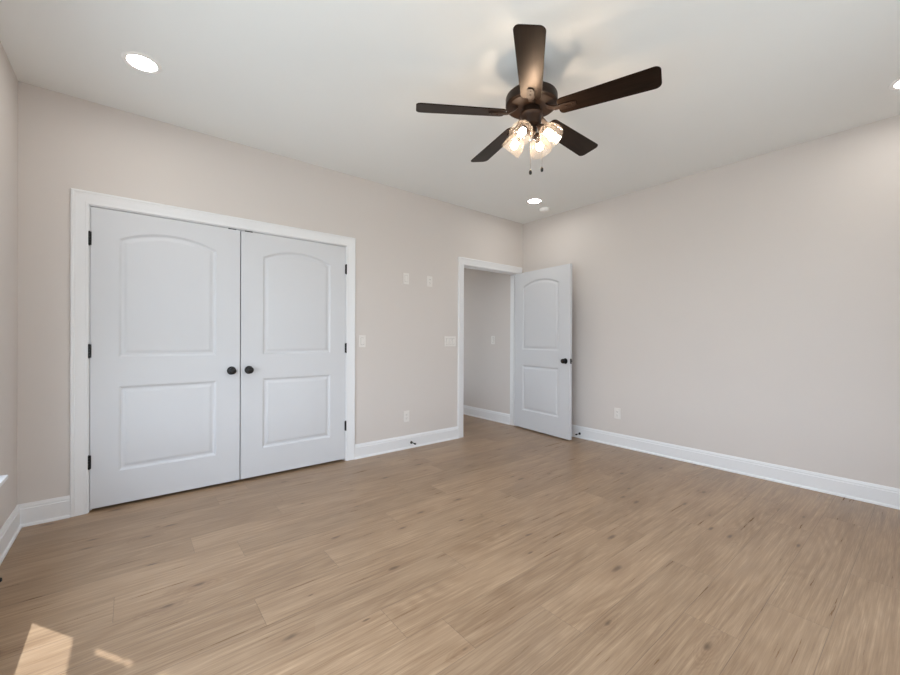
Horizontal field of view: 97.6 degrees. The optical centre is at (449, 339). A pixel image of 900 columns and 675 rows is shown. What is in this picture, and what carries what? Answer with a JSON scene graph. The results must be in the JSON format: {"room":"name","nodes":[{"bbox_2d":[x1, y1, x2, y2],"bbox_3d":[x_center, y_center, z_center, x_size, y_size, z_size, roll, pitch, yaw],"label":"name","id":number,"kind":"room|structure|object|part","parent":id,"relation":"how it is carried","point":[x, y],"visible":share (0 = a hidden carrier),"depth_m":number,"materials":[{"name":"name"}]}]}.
{"room":"empty bedroom","nodes":[
{"label":"empty bedroom","id":0,"kind":"room"},
{"bbox_2d":[0,41,17,528],"bbox_3d":[-1.455,-0.210,0.826,0.140,2.740,4.215,0,0,-39],"label":"wall","id":1,"kind":"structure","parent":0,"point":[8,80],"depth_m":2.24,"materials":[{"name":"beige paint"}]},
{"bbox_2d":[0,475,7,486],"bbox_3d":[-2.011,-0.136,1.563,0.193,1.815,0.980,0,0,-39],"label":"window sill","id":2,"kind":"structure","parent":1,"relation":"in","point":[3,478],"depth_m":1.94,"materials":[{"name":"white plastic"}]},
{"bbox_2d":[0,505,21,564],"bbox_3d":[-1.360,1.091,0.835,0.024,0.139,4.100,0,0,-39],"label":"baseboard","id":3,"kind":"structure","parent":1,"relation":"attached to","point":[11,528],"depth_m":2.21,"materials":[{"name":"white paint"}]},
{"bbox_2d":[17,81,522,504],"bbox_3d":[-0.868,-0.214,3.940,4.693,2.740,0.115,0,0,-39],"label":"wall","id":4,"kind":"structure","parent":0,"point":[65,142],"depth_m":3.20,"materials":[{"name":"beige paint"}]},
{"bbox_2d":[88,206,239,508],"bbox_3d":[-2.047,0.120,2.895,0.908,2.024,0.097,0,0,-39],"label":"door","id":5,"kind":"structure","parent":4,"relation":"in","point":[164,346],"depth_m":2.87,"materials":[{"name":"white paint"}]},
{"bbox_3d":[-1.730,0.246,3.130,0.066,0.066,0.062,0,0,-39],"label":"knob","id":6,"kind":"part","parent":5,"relation":"part of","materials":[{"name":"black metal"}]},
{"bbox_2d":[70,188,355,516],"bbox_3d":[-1.730,0.085,3.231,1.992,2.138,0.134,0,0,-39],"label":"door frame","id":7,"kind":"structure","parent":4,"relation":"attached to","point":[81,201],"depth_m":2.62,"materials":[{"name":"white paint"}]},
{"bbox_2d":[18,426,458,526],"bbox_3d":[-1.279,1.086,3.524,3.535,0.139,0.024,0,0,-39],"label":"baseboard","id":8,"kind":"structure","parent":4,"relation":"attached to","point":[54,509],"depth_m":3.87,"materials":[{"name":"white paint"}]},
{"bbox_2d":[240,230,346,478],"bbox_3d":[-1.336,0.122,3.471,0.908,2.024,0.097,0,0,-39],"label":"door","id":9,"kind":"structure","parent":4,"relation":"in","point":[293,347],"depth_m":3.44,"materials":[{"name":"white paint"}]},
{"bbox_3d":[-1.631,0.246,3.210,0.066,0.066,0.062,0,0,-39],"label":"knob","id":10,"kind":"part","parent":9,"relation":"part of","materials":[{"name":"black metal"}]},
{"bbox_2d":[359,335,365,346],"bbox_3d":[-0.859,0.014,3.866,0.072,0.118,0.012,0,0,-39],"label":"light switch","id":11,"kind":"object","parent":4,"relation":"attached to","point":[362,338],"visible":1,"depth_m":3.87,"materials":[{"name":"white plastic"}]},
{"bbox_2d":[403,273,408,283],"bbox_3d":[-0.465,-0.651,4.185,0.072,0.118,0.007,0,0,-39],"label":"wall plate","id":12,"kind":"object","parent":4,"relation":"attached to","point":[405,275],"visible":1,"depth_m":4.18,"materials":[{"name":"white plastic"}]},
{"bbox_2d":[404,411,408,421],"bbox_3d":[-0.463,0.815,4.194,0.072,0.118,0.009,0,0,-39],"label":"outlet","id":13,"kind":"object","parent":4,"relation":"attached to","point":[406,413],"visible":1,"depth_m":4.19,"materials":[{"name":"white plastic"}]},
{"bbox_2d":[427,276,431,286],"bbox_3d":[-0.225,-0.648,4.379,0.072,0.118,0.009,0,0,-39],"label":"outlet","id":14,"kind":"object","parent":4,"relation":"attached to","point":[429,278],"visible":1,"depth_m":4.37,"materials":[{"name":"white plastic"}]},
{"bbox_2d":[445,336,455,345],"bbox_3d":[0.005,0.017,4.567,0.168,0.118,0.012,0,0,-39],"label":"light switch","id":15,"kind":"object","parent":4,"relation":"attached to","point":[449,340],"visible":1,"depth_m":4.56,"materials":[{"name":"white plastic"}]},
{"bbox_2d":[457,257,521,437],"bbox_3d":[0.498,0.090,5.036,1.126,2.138,0.134,0,0,-39],"label":"door frame","id":16,"kind":"structure","parent":4,"relation":"attached to","point":[463,262],"depth_m":4.81,"materials":[{"name":"white paint"}]},
{"bbox_2d":[515,263,571,439],"bbox_3d":[1.134,0.136,4.892,0.159,2.019,0.934,0,0,-33],"label":"door","id":17,"kind":"structure","parent":4,"relation":"in","point":[543,297],"depth_m":4.82,"materials":[{"name":"white paint"}]},
{"bbox_3d":[1.309,0.245,4.538,0.062,0.066,0.066,0,0,-33],"label":"knob","id":18,"kind":"part","parent":17,"relation":"part of","materials":[{"name":"black metal"}]},
{"bbox_2d":[0,414,899,674],"bbox_3d":[-0.519,1.218,3.506,4.893,0.120,7.622,0,0,-39],"label":"floor","id":19,"kind":"structure","parent":0,"point":[497,548],"depth_m":1.95,"materials":[{"name":"brown wood"}]},
{"bbox_2d":[0,0,899,223],"bbox_3d":[-0.480,-1.641,3.465,5.093,0.120,7.500,0,0,-39],"label":"ceiling","id":20,"kind":"structure","parent":0,"point":[336,85],"depth_m":2.34,"materials":[{"name":"white paint"}]},
{"bbox_2d":[121,51,161,73],"bbox_3d":[-1.761,-1.581,2.253,0.187,0.006,0.187,0,0,-39],"label":"recessed light","id":21,"kind":"object","parent":20,"relation":"in","point":[141,62],"visible":1,"depth_m":2.25,"materials":[{"name":"white plastic"}]},
{"bbox_2d":[526,198,542,203],"bbox_3d":[0.958,-1.575,4.476,0.187,0.006,0.187,0,0,-39],"label":"recessed light","id":22,"kind":"object","parent":20,"relation":"in","point":[532,200],"visible":1,"depth_m":4.47,"materials":[{"name":"white plastic"}]},
{"bbox_2d":[416,24,661,174],"bbox_3d":[0.497,-1.263,2.301,1.242,0.624,1.285,0,0,-39],"label":"ceiling fan","id":23,"kind":"object","parent":20,"relation":"hanging from","point":[533,99],"visible":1,"depth_m":2.16,"materials":[{"name":"brown wood"}]},
{"bbox_3d":[0.062,-1.299,2.229,0.507,0.006,0.140,0,12,-6],"label":"blade","id":24,"kind":"part","parent":23,"relation":"part of","materials":[{"name":"brown wood"}]},
{"bbox_3d":[0.305,-1.299,2.643,0.140,0.006,0.507,-13,5,-23],"label":"blade","id":25,"kind":"part","parent":23,"relation":"part of","materials":[{"name":"brown wood"}]},
{"bbox_3d":[0.385,-1.156,2.334,0.049,0.048,0.041,0,0,38],"label":"bulb","id":26,"kind":"part","parent":23,"relation":"part of","materials":[{"name":"white glass"}]},
{"bbox_3d":[0.403,-1.156,2.186,0.041,0.048,0.049,0,0,38],"label":"bulb","id":27,"kind":"part","parent":23,"relation":"part of","materials":[{"name":"white glass"}]},
{"bbox_3d":[0.381,-1.297,1.870,0.140,0.006,0.507,13,3,12],"label":"blade","id":28,"kind":"part","parent":23,"relation":"part of","materials":[{"name":"brown wood"}]},
{"bbox_3d":[0.464,-1.074,2.269,0.002,0.193,0.002,0,0,-17],"label":"pull chain","id":29,"kind":"part","parent":23,"relation":"part of","materials":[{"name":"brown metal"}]},
{"bbox_3d":[0.533,-1.156,2.353,0.041,0.048,0.049,0,0,38],"label":"bulb","id":30,"kind":"part","parent":23,"relation":"part of","materials":[{"name":"white glass"}]},
{"bbox_3d":[0.552,-1.155,2.204,0.049,0.048,0.041,0,0,38],"label":"bulb","id":31,"kind":"part","parent":23,"relation":"part of","materials":[{"name":"white glass"}]},
{"bbox_3d":[0.774,-1.297,2.540,0.507,0.006,0.140,0,-12,-42],"label":"blade","id":32,"kind":"part","parent":23,"relation":"part of","materials":[{"name":"brown wood"}]},
{"bbox_3d":[0.821,-1.296,2.062,0.507,0.006,0.140,0,-12,30],"label":"blade","id":33,"kind":"part","parent":23,"relation":"part of","materials":[{"name":"brown wood"}]},
{"bbox_2d":[539,207,549,212],"bbox_3d":[1.136,-1.557,4.733,0.120,0.041,0.120,0,0,-39],"label":"smoke detector","id":34,"kind":"object","parent":20,"relation":"attached to","point":[542,209],"visible":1,"depth_m":4.70,"materials":[{"name":"white plastic"}]},
{"bbox_2d":[888,78,899,89],"bbox_3d":[2.785,-1.564,2.377,0.187,0.006,0.187,0,0,-39],"label":"recessed light","id":35,"kind":"object","parent":20,"relation":"in","point":[895,85],"visible":1,"depth_m":2.42,"materials":[{"name":"white plastic"}]},
{"bbox_2d":[463,268,509,413],"bbox_3d":[-0.591,-0.217,6.159,1.710,2.740,2.985,0,0,-39],"label":"wall","id":36,"kind":"structure","parent":0,"point":[486,294],"depth_m":5.74,"materials":[{"name":"beige paint"}]},
{"bbox_2d":[463,405,509,424],"bbox_3d":[-0.601,1.084,6.093,1.338,0.139,2.885,0,0,-39],"label":"baseboard","id":37,"kind":"structure","parent":36,"relation":"attached to","point":[495,416],"depth_m":5.72,"materials":[{"name":"white paint"}]},
{"bbox_2d":[491,336,494,343],"bbox_3d":[0.614,0.004,5.650,0.012,0.118,0.072,0,0,-39],"label":"light switch","id":38,"kind":"object","parent":36,"relation":"attached to","point":[492,337],"visible":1,"depth_m":5.64,"materials":[{"name":"white plastic"}]},
{"bbox_2d":[523,115,899,488],"bbox_3d":[2.292,-0.201,3.862,0.120,2.740,4.215,0,0,-39],"label":"wall","id":39,"kind":"structure","parent":0,"point":[749,308],"depth_m":3.38,"materials":[{"name":"beige paint"}]},
{"bbox_2d":[614,408,620,418],"bbox_3d":[1.835,0.809,4.321,0.009,0.118,0.072,0,0,-39],"label":"outlet","id":40,"kind":"object","parent":39,"relation":"attached to","point":[617,411],"visible":1,"depth_m":4.32,"materials":[{"name":"white plastic"}]},
{"bbox_2d":[572,425,899,509],"bbox_3d":[2.268,1.099,3.774,0.024,0.139,4.099,0,0,-39],"label":"baseboard","id":41,"kind":"structure","parent":39,"relation":"attached to","point":[886,496],"depth_m":3.34,"materials":[{"name":"white paint"}]}
]}

